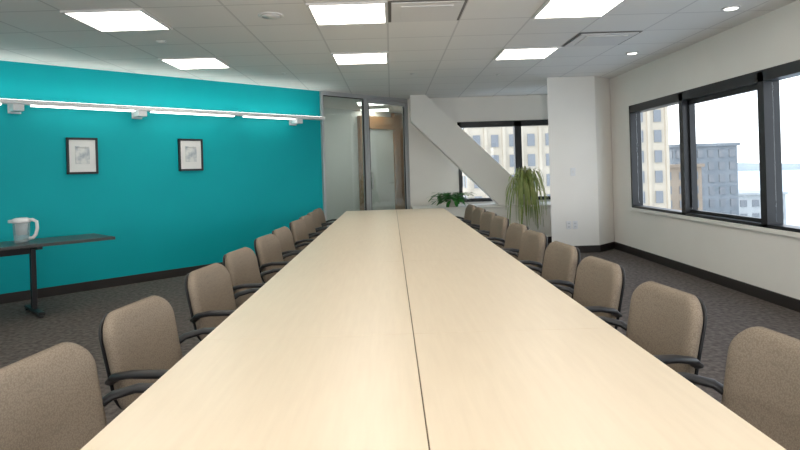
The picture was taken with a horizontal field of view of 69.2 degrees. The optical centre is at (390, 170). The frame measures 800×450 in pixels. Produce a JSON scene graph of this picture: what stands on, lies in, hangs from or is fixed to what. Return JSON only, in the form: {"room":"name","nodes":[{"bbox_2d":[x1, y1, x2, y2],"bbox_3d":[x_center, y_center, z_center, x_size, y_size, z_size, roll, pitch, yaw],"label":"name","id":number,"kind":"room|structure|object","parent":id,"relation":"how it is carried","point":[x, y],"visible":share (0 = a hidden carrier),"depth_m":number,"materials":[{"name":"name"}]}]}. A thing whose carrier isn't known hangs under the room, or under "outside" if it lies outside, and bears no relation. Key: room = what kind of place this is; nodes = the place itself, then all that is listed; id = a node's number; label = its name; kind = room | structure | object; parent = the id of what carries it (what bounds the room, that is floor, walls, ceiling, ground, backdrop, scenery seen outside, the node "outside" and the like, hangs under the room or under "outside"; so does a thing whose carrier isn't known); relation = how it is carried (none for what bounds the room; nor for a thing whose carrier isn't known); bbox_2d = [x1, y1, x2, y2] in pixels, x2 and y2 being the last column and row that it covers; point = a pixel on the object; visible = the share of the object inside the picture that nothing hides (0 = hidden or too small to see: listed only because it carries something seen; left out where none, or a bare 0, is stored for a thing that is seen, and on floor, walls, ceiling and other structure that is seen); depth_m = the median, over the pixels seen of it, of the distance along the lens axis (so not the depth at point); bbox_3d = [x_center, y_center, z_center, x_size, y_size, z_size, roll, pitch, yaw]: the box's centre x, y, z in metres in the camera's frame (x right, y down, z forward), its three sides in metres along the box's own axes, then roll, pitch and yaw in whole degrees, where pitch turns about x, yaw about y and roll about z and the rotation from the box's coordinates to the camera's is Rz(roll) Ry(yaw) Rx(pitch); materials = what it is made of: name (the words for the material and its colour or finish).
{"room":"conference room","nodes":[
{"label":"conference room","id":0,"kind":"room"},
{"bbox_2d":[0,60,322,293],"bbox_3d":[-3.825,0.105,6.308,7.681,2.520,0.120,-2,0,-45],"label":"wall","id":1,"kind":"structure","parent":0,"point":[259,176],"depth_m":7.05,"materials":[{"name":"teal paint"}]},
{"bbox_2d":[66,137,98,173],"bbox_3d":[-3.484,-0.171,6.547,0.325,0.410,0.034,-2,0,-45],"label":"framed picture","id":2,"kind":"object","parent":1,"relation":"attached to","point":[81,153],"visible":1,"depth_m":6.54,"materials":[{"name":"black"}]},
{"bbox_2d":[0,262,222,303],"bbox_3d":[-3.738,1.313,6.266,7.637,0.100,0.012,-2,0,-45],"label":"baseboard","id":3,"kind":"structure","parent":1,"relation":"attached to","point":[118,281],"depth_m":6.64,"materials":[{"name":"black plastic"}]},
{"bbox_2d":[0,98,324,125],"bbox_3d":[-3.308,-0.691,6.615,6.336,0.140,0.209,-2,0,-45],"label":"rail","id":4,"kind":"object","parent":1,"relation":"attached to","point":[14,106],"visible":1,"depth_m":6.86,"materials":[{"name":"white plastic"}]},
{"bbox_2d":[178,139,203,170],"bbox_3d":[-2.575,-0.208,7.457,0.325,0.410,0.034,-2,0,-45],"label":"framed picture","id":5,"kind":"object","parent":1,"relation":"attached to","point":[190,151],"visible":1,"depth_m":7.45,"materials":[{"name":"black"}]},
{"bbox_2d":[258,12,283,18],"bbox_3d":[-0.957,-1.235,4.620,0.200,0.014,0.200,-2,0,0],"label":"ceiling speaker","id":6,"kind":"object","parent":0,"point":[265,15],"depth_m":4.59},
{"bbox_2d":[324,108,391,226],"bbox_3d":[-1.310,0.029,11.310,5.020,2.520,0.100,-2,0,-45],"label":"wall","id":7,"kind":"structure","parent":0,"point":[340,125],"depth_m":11.57,"materials":[{"name":"white paint"}]},
{"bbox_2d":[357,113,404,210],"bbox_3d":[-0.143,0.004,12.306,1.340,2.500,0.122,-2,0,-45],"label":"door","id":8,"kind":"structure","parent":7,"relation":"in","point":[386,133],"depth_m":12.34,"materials":[{"name":"clear glass"}]},
{"bbox_2d":[320,91,410,220],"bbox_3d":[-0.378,0.001,9.672,1.956,2.520,0.080,-2,0,-45],"label":"glass wall","id":9,"kind":"structure","parent":0,"point":[363,98],"depth_m":9.59,"materials":[{"name":"silver metal"}]},
{"bbox_2d":[366,99,408,209],"bbox_3d":[-0.033,0.016,9.976,0.103,2.440,0.951,-2,0,45],"label":"door","id":10,"kind":"structure","parent":9,"relation":"in","point":[370,186],"depth_m":9.98,"materials":[{"name":"silver metal"}]},
{"bbox_2d":[356,101,380,105],"bbox_3d":[-0.333,-1.252,10.725,0.610,0.016,0.610,-2,0,0],"label":"ceiling light","id":11,"kind":"object","parent":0,"point":[358,103],"depth_m":10.90,"materials":[{"name":"white plastic"}]},
{"bbox_2d":[359,108,389,111],"bbox_3d":[-0.333,-1.252,11.945,0.610,0.016,0.610,-2,0,0],"label":"ceiling light","id":12,"kind":"object","parent":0,"point":[370,109],"depth_m":11.86,"materials":[{"name":"white plastic"}]},
{"bbox_2d":[0,0,796,112],"bbox_3d":[-1.614,-1.282,5.350,10.050,0.120,15.900,-2,0,0],"label":"ceiling","id":13,"kind":"structure","parent":0,"point":[447,59],"depth_m":5.65,"materials":[{"name":"tile"}]},
{"bbox_2d":[60,8,172,31],"bbox_3d":[-2.162,-1.197,4.625,0.610,0.016,0.610,-2,0,0],"label":"ceiling light","id":14,"kind":"object","parent":13,"relation":"in","point":[128,19],"depth_m":4.58,"materials":[{"name":"white plastic"}]},
{"bbox_2d":[156,40,166,43],"bbox_3d":[-2.137,-1.200,5.400,0.090,0.014,0.090,-2,0,0],"label":"smoke detector","id":15,"kind":"object","parent":13,"relation":"attached to","point":[158,41],"visible":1,"depth_m":5.38,"materials":[{"name":"white plastic"}]},
{"bbox_2d":[158,57,231,69],"bbox_3d":[-2.162,-1.197,6.455,0.610,0.016,0.610,-2,0,0],"label":"ceiling light","id":16,"kind":"object","parent":13,"relation":"in","point":[185,63],"depth_m":6.42,"materials":[{"name":"white plastic"}]},
{"bbox_2d":[305,1,387,25],"bbox_3d":[-0.333,-1.252,4.625,0.610,0.016,0.610,-2,0,0],"label":"ceiling light","id":17,"kind":"object","parent":13,"relation":"in","point":[361,12],"depth_m":4.59,"materials":[{"name":"white plastic"}]},
{"bbox_2d":[331,51,388,64],"bbox_3d":[-0.333,-1.252,6.455,0.610,0.016,0.610,-2,0,0],"label":"ceiling light","id":18,"kind":"object","parent":13,"relation":"in","point":[352,58],"depth_m":6.43,"materials":[{"name":"white plastic"}]},
{"bbox_2d":[388,0,467,21],"bbox_3d":[0.277,-1.266,4.625,0.600,0.021,0.600,-2,0,0],"label":"ceiling vent","id":19,"kind":"object","parent":13,"relation":"in","point":[406,10],"visible":1,"depth_m":4.55,"materials":[{"name":"grey metal"}]},
{"bbox_2d":[493,46,560,59],"bbox_3d":[1.496,-1.306,6.455,0.610,0.016,0.610,-2,0,0],"label":"ceiling light","id":20,"kind":"object","parent":13,"relation":"in","point":[519,53],"depth_m":6.42,"materials":[{"name":"white plastic"}]},
{"bbox_2d":[531,0,625,18],"bbox_3d":[1.496,-1.306,4.625,0.610,0.016,0.610,-2,0,0],"label":"ceiling light","id":21,"kind":"object","parent":13,"relation":"in","point":[551,9],"depth_m":4.67,"materials":[{"name":"white plastic"}]},
{"bbox_2d":[561,31,641,46],"bbox_3d":[2.106,-1.321,5.845,0.600,0.021,0.600,-2,0,0],"label":"ceiling vent","id":22,"kind":"object","parent":13,"relation":"in","point":[587,38],"visible":1,"depth_m":5.76,"materials":[{"name":"grey metal"}]},
{"bbox_2d":[626,52,638,54],"bbox_3d":[2.761,-1.347,6.640,0.140,0.014,0.140,-2,0,0],"label":"recessed light","id":23,"kind":"object","parent":13,"relation":"in","point":[627,53],"visible":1,"depth_m":6.61,"materials":[{"name":"white"}]},
{"bbox_2d":[721,5,740,10],"bbox_3d":[2.821,-1.349,4.810,0.140,0.014,0.140,-2,0,0],"label":"recessed light","id":24,"kind":"object","parent":13,"relation":"in","point":[733,7],"visible":1,"depth_m":4.79,"materials":[{"name":"white"}]},
{"bbox_2d":[0,243,799,424],"bbox_3d":[-1.535,1.347,5.350,10.050,0.100,15.900,-2,0,0],"label":"floor","id":25,"kind":"structure","parent":0,"point":[76,317],"depth_m":5.07,"materials":[{"name":"carpet"}]},
{"bbox_2d":[0,233,114,317],"bbox_3d":[-3.605,1.018,5.290,1.900,0.682,0.600,-2,0,-45],"label":"side table","id":26,"kind":"object","parent":25,"relation":"on","point":[18,247],"visible":1,"depth_m":5.48,"materials":[{"name":"laminate"}]},
{"bbox_2d":[8,217,38,239],"bbox_3d":[-3.469,0.556,5.464,0.242,0.231,0.156,-2,0,20],"label":"water pitcher","id":27,"kind":"object","parent":26,"relation":"on","point":[21,224],"visible":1,"depth_m":5.44,"materials":[{"name":"plastic"}]},
{"bbox_2d":[0,342,153,449],"bbox_3d":[-0.675,0.877,1.497,0.623,0.787,0.556,-2,0,8],"label":"armchair","id":28,"kind":"object","parent":25,"relation":"on","point":[51,398],"visible":0.82,"depth_m":1.56,"materials":[{"name":"fabric"}]},
{"bbox_2d":[98,295,215,409],"bbox_3d":[-0.678,0.877,2.127,0.623,0.787,0.556,-2,0,8],"label":"armchair","id":29,"kind":"object","parent":25,"relation":"on","point":[139,341],"visible":0.47,"depth_m":2.10,"materials":[{"name":"fabric"}]},
{"bbox_2d":[184,263,259,340],"bbox_3d":[-0.672,0.877,2.937,0.623,0.787,0.556,-2,0,8],"label":"armchair","id":30,"kind":"object","parent":25,"relation":"on","point":[211,298],"visible":0.28,"depth_m":2.90,"materials":[{"name":"fabric"}]},
{"bbox_2d":[223,247,281,308],"bbox_3d":[-0.677,0.877,3.587,0.623,0.787,0.556,-2,0,8],"label":"armchair","id":31,"kind":"object","parent":25,"relation":"on","point":[242,266],"visible":0.29,"depth_m":3.57,"materials":[{"name":"fabric"}]},
{"bbox_2d":[254,234,299,282],"bbox_3d":[-0.679,0.877,4.387,0.623,0.787,0.556,-2,0,8],"label":"armchair","id":32,"kind":"object","parent":25,"relation":"on","point":[268,252],"visible":0.35,"depth_m":4.33,"materials":[{"name":"fabric"}]},
{"bbox_2d":[272,226,310,265],"bbox_3d":[-0.672,0.877,4.985,0.623,0.787,0.556,-2,0,6],"label":"armchair","id":33,"kind":"object","parent":25,"relation":"on","point":[284,235],"visible":0.13,"depth_m":5.01,"materials":[{"name":"fabric"}]},
{"bbox_2d":[289,219,320,249],"bbox_3d":[-0.662,0.876,5.766,0.623,0.787,0.556,-2,0,7],"label":"armchair","id":34,"kind":"object","parent":25,"relation":"on","point":[298,228],"visible":0.24,"depth_m":5.71,"materials":[{"name":"fabric"}]},
{"bbox_2d":[299,215,326,238],"bbox_3d":[-0.664,0.877,6.365,0.623,0.787,0.556,-2,0,6],"label":"armchair","id":35,"kind":"object","parent":25,"relation":"on","point":[307,219],"visible":0.14,"depth_m":6.43,"materials":[{"name":"fabric"}]},
{"bbox_2d":[307,211,331,236],"bbox_3d":[-0.665,0.877,6.974,0.623,0.787,0.556,-2,0,5],"label":"armchair","id":36,"kind":"object","parent":25,"relation":"on","point":[315,216],"visible":0.06,"depth_m":7.03,"materials":[{"name":"fabric"}]},
{"bbox_2d":[313,208,336,231],"bbox_3d":[-0.676,0.877,7.564,0.623,0.787,0.556,-2,0,4],"label":"armchair","id":37,"kind":"object","parent":25,"relation":"on","point":[319,211],"visible":0.12,"depth_m":7.64,"materials":[{"name":"fabric"}]},
{"bbox_2d":[80,208,785,449],"bbox_3d":[0.064,0.878,4.005,1.285,0.740,7.309,-2,0,0],"label":"conference table","id":38,"kind":"object","parent":25,"relation":"on","point":[398,329],"visible":1,"depth_m":1.48,"materials":[{"name":"beige wood"}]},
{"bbox_2d":[456,204,476,223],"bbox_3d":[0.776,0.833,7.424,0.623,0.787,0.556,-2,0,-4],"label":"armchair","id":39,"kind":"object","parent":25,"relation":"on","point":[470,208],"visible":0.19,"depth_m":7.43,"materials":[{"name":"fabric"}]},
{"bbox_2d":[461,207,485,229],"bbox_3d":[0.788,0.833,6.804,0.623,0.787,0.556,-2,0,-5],"label":"armchair","id":40,"kind":"object","parent":25,"relation":"on","point":[478,212],"visible":0.17,"depth_m":6.80,"materials":[{"name":"fabric"}]},
{"bbox_2d":[470,211,496,236],"bbox_3d":[0.788,0.833,6.105,0.623,0.787,0.556,-2,0,-6],"label":"armchair","id":41,"kind":"object","parent":25,"relation":"on","point":[486,219],"visible":0.2,"depth_m":6.13,"materials":[{"name":"fabric"}]},
{"bbox_2d":[477,215,508,247],"bbox_3d":[0.788,0.833,5.485,0.623,0.787,0.556,-2,0,-6],"label":"armchair","id":42,"kind":"object","parent":25,"relation":"on","point":[499,226],"visible":0.26,"depth_m":5.43,"materials":[{"name":"fabric"}]},
{"bbox_2d":[491,222,528,259],"bbox_3d":[0.790,0.833,4.725,0.623,0.787,0.556,-2,0,-6],"label":"armchair","id":43,"kind":"object","parent":25,"relation":"on","point":[515,231],"visible":0.16,"depth_m":4.75,"materials":[{"name":"fabric"}]},
{"bbox_2d":[504,230,547,275],"bbox_3d":[0.776,0.833,4.125,0.623,0.787,0.556,-2,0,-6],"label":"armchair","id":44,"kind":"object","parent":25,"relation":"on","point":[533,244],"visible":0.27,"depth_m":4.08,"materials":[{"name":"fabric"}]},
{"bbox_2d":[525,241,579,298],"bbox_3d":[0.774,0.833,3.435,0.623,0.787,0.556,-2,0,-6],"label":"armchair","id":45,"kind":"object","parent":25,"relation":"on","point":[561,261],"visible":0.27,"depth_m":3.40,"materials":[{"name":"fabric"}]},
{"bbox_2d":[552,256,625,329],"bbox_3d":[0.775,0.833,2.805,0.623,0.787,0.556,-2,0,-6],"label":"armchair","id":46,"kind":"object","parent":25,"relation":"on","point":[599,287],"visible":0.28,"depth_m":2.77,"materials":[{"name":"fabric"}]},
{"bbox_2d":[597,281,706,384],"bbox_3d":[0.777,0.833,2.125,0.623,0.787,0.556,-2,0,-6],"label":"armchair","id":47,"kind":"object","parent":25,"relation":"on","point":[669,323],"visible":0.34,"depth_m":2.09,"materials":[{"name":"fabric"}]},
{"bbox_2d":[677,326,799,449],"bbox_3d":[0.782,0.833,1.455,0.623,0.787,0.556,-2,0,-6],"label":"armchair","id":48,"kind":"object","parent":25,"relation":"on","point":[761,386],"visible":0.6,"depth_m":1.54,"materials":[{"name":"fabric"}]},
{"bbox_2d":[407,95,550,208],"bbox_3d":[1.884,-0.067,10.375,3.110,2.520,0.150,-2,0,0],"label":"wall","id":49,"kind":"structure","parent":0,"point":[431,171],"depth_m":10.30,"materials":[{"name":"white paint"}]},
{"bbox_2d":[411,201,550,208],"bbox_3d":[1.828,0.583,9.880,2.940,0.025,0.820,-2,0,0],"label":"window sill","id":50,"kind":"structure","parent":49,"relation":"attached to","point":[484,205],"depth_m":9.62,"materials":[{"name":"white paint"}]},
{"bbox_2d":[427,192,474,206],"bbox_3d":[1.007,0.490,9.613,0.860,0.281,0.447,-2,0,0],"label":"plant","id":51,"kind":"object","parent":50,"relation":"on","point":[453,200],"visible":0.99,"depth_m":9.58,"materials":[{"name":"green plant"}]},
{"bbox_2d":[409,95,540,204],"bbox_3d":[1.427,-0.365,9.950,2.154,1.893,0.340,-2,0,0],"label":"diagonal brace","id":52,"kind":"object","parent":50,"relation":"on","point":[426,116],"visible":0.88,"depth_m":9.78,"materials":[{"name":"white paint"}]},
{"bbox_2d":[506,165,548,227],"bbox_3d":[2.222,0.558,9.444,0.612,1.304,0.528,-2,0,-37],"label":"spider plant","id":53,"kind":"object","parent":50,"relation":"on","point":[525,179],"visible":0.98,"depth_m":9.40,"materials":[{"name":"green plant"}]},
{"bbox_2d":[457,120,518,201],"bbox_3d":[1.731,-0.172,10.340,1.070,1.420,0.120,-2,0,0],"label":"window","id":54,"kind":"structure","parent":49,"relation":"in","point":[514,123],"depth_m":10.28,"materials":[{"name":"black metal"}]},
{"bbox_2d":[446,206,551,236],"bbox_3d":[1.843,0.895,9.895,2.930,0.600,0.790,-2,0,0],"label":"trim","id":55,"kind":"structure","parent":49,"relation":"attached to","point":[545,228],"depth_m":9.50,"materials":[{"name":"white paint"}]},
{"bbox_2d":[518,119,550,199],"bbox_3d":[2.755,-0.203,10.340,0.980,1.420,0.120,-2,0,0],"label":"window","id":56,"kind":"structure","parent":49,"relation":"in","point":[520,122],"depth_m":10.28,"materials":[{"name":"black metal"}]},
{"bbox_2d":[547,76,613,245],"bbox_3d":[2.781,-0.093,8.750,1.025,2.520,0.900,-2,0,0],"label":"structural column","id":57,"kind":"structure","parent":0,"point":[579,118],"depth_m":8.30,"materials":[{"name":"white paint"}]},
{"bbox_2d":[566,221,570,228],"bbox_3d":[2.544,0.774,8.294,0.070,0.115,0.010,-2,0,0],"label":"power outlet","id":58,"kind":"object","parent":57,"relation":"attached to","point":[568,223],"visible":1,"depth_m":8.29,"materials":[{"name":"white plastic"}]},
{"bbox_2d":[570,168,575,175],"bbox_3d":[2.602,0.012,8.292,0.070,0.115,0.014,-2,0,0],"label":"light switch","id":59,"kind":"object","parent":57,"relation":"attached to","point":[572,170],"visible":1,"depth_m":8.29,"materials":[{"name":"white plastic"}]},
{"bbox_2d":[573,221,577,228],"bbox_3d":[2.634,0.771,8.294,0.070,0.115,0.010,-2,0,0],"label":"power outlet","id":60,"kind":"object","parent":57,"relation":"attached to","point":[575,223],"visible":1,"depth_m":8.29,"materials":[{"name":"white plastic"}]},
{"bbox_2d":[574,242,614,252],"bbox_3d":[2.686,1.120,8.563,0.950,0.100,0.910,-2,0,37],"label":"baseboard","id":61,"kind":"structure","parent":57,"relation":"attached to","point":[608,246],"depth_m":8.29,"materials":[{"name":"black plastic"}]},
{"bbox_2d":[609,0,799,299],"bbox_3d":[3.378,-0.111,3.950,0.160,2.520,12.900,-2,0,0],"label":"wall","id":62,"kind":"structure","parent":0,"point":[768,261],"depth_m":5.98,"materials":[{"name":"white paint"}]},
{"bbox_2d":[629,92,683,214],"bbox_3d":[3.346,-0.197,7.235,0.140,1.387,1.410,-2,0,0],"label":"window","id":63,"kind":"structure","parent":62,"relation":"in","point":[635,111],"depth_m":7.90,"materials":[{"name":"black"}]},
{"bbox_2d":[614,242,799,312],"bbox_3d":[3.328,1.101,3.060,0.014,0.100,11.120,-2,0,0],"label":"baseboard","id":64,"kind":"structure","parent":62,"relation":"attached to","point":[779,299],"depth_m":5.84,"materials":[{"name":"black plastic"}]},
{"bbox_2d":[630,207,799,237],"bbox_3d":[3.312,0.520,3.025,0.050,0.042,9.910,-2,0,0],"label":"window sill","id":65,"kind":"structure","parent":62,"relation":"attached to","point":[723,223],"depth_m":5.70,"materials":[{"name":"white paint"}]},
{"bbox_2d":[680,70,763,226],"bbox_3d":[3.346,-0.197,5.825,0.140,1.387,1.410,-2,0,0],"label":"window","id":66,"kind":"structure","parent":62,"relation":"in","point":[749,82],"depth_m":6.16,"materials":[{"name":"black"}]},
{"bbox_2d":[760,60,799,232],"bbox_3d":[3.346,-0.197,4.415,0.140,1.387,1.410,-2,0,0],"label":"window","id":67,"kind":"structure","parent":62,"relation":"in","point":[770,77],"depth_m":5.08,"materials":[{"name":"black"}]},
{"label":"outside","id":68,"kind":"structure","parent":0,"visible":0},
{"bbox_2d":[738,170,799,225],"bbox_3d":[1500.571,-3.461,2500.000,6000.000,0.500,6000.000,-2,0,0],"label":"harbour water","id":69,"kind":"structure","parent":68,"point":[747,180],"depth_m":896.10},
{"bbox_2d":[738,190,787,223],"bbox_3d":[69.683,21.720,119.000,14.600,34.900,14.600,-2,0,0],"label":"waterfront building","id":70,"kind":"structure","parent":69,"relation":"on","point":[749,200],"depth_m":112.00,"materials":[{"name":"grey"}]},
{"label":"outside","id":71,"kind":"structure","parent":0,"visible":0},
{"bbox_2d":[461,107,670,208],"bbox_3d":[18.623,10.496,66.000,21.200,60.400,12.600,-2,0,0],"label":"office tower","id":72,"kind":"structure","parent":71,"point":[497,142],"depth_m":60.01,"materials":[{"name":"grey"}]},
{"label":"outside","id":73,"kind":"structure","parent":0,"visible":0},
{"bbox_2d":[738,163,799,170],"bbox_3d":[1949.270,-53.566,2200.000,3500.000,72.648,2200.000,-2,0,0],"label":"hills","id":74,"kind":"structure","parent":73,"point":[741,166],"depth_m":2269.64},
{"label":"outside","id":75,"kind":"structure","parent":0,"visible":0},
{"bbox_2d":[669,142,739,214],"bbox_3d":[45.060,18.007,88.000,9.600,43.800,12.600,-2,0,0],"label":"apartment building","id":76,"kind":"structure","parent":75,"point":[720,171],"depth_m":82.00,"materials":[{"name":"grey"}]},
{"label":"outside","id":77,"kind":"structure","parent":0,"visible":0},
{"bbox_2d":[670,164,704,210],"bbox_3d":[37.656,19.629,77.000,5.700,41.000,6.600,-2,0,0],"label":"brick building","id":78,"kind":"structure","parent":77,"point":[675,173],"depth_m":74.01,"materials":[{"name":"grey"}]}
]}

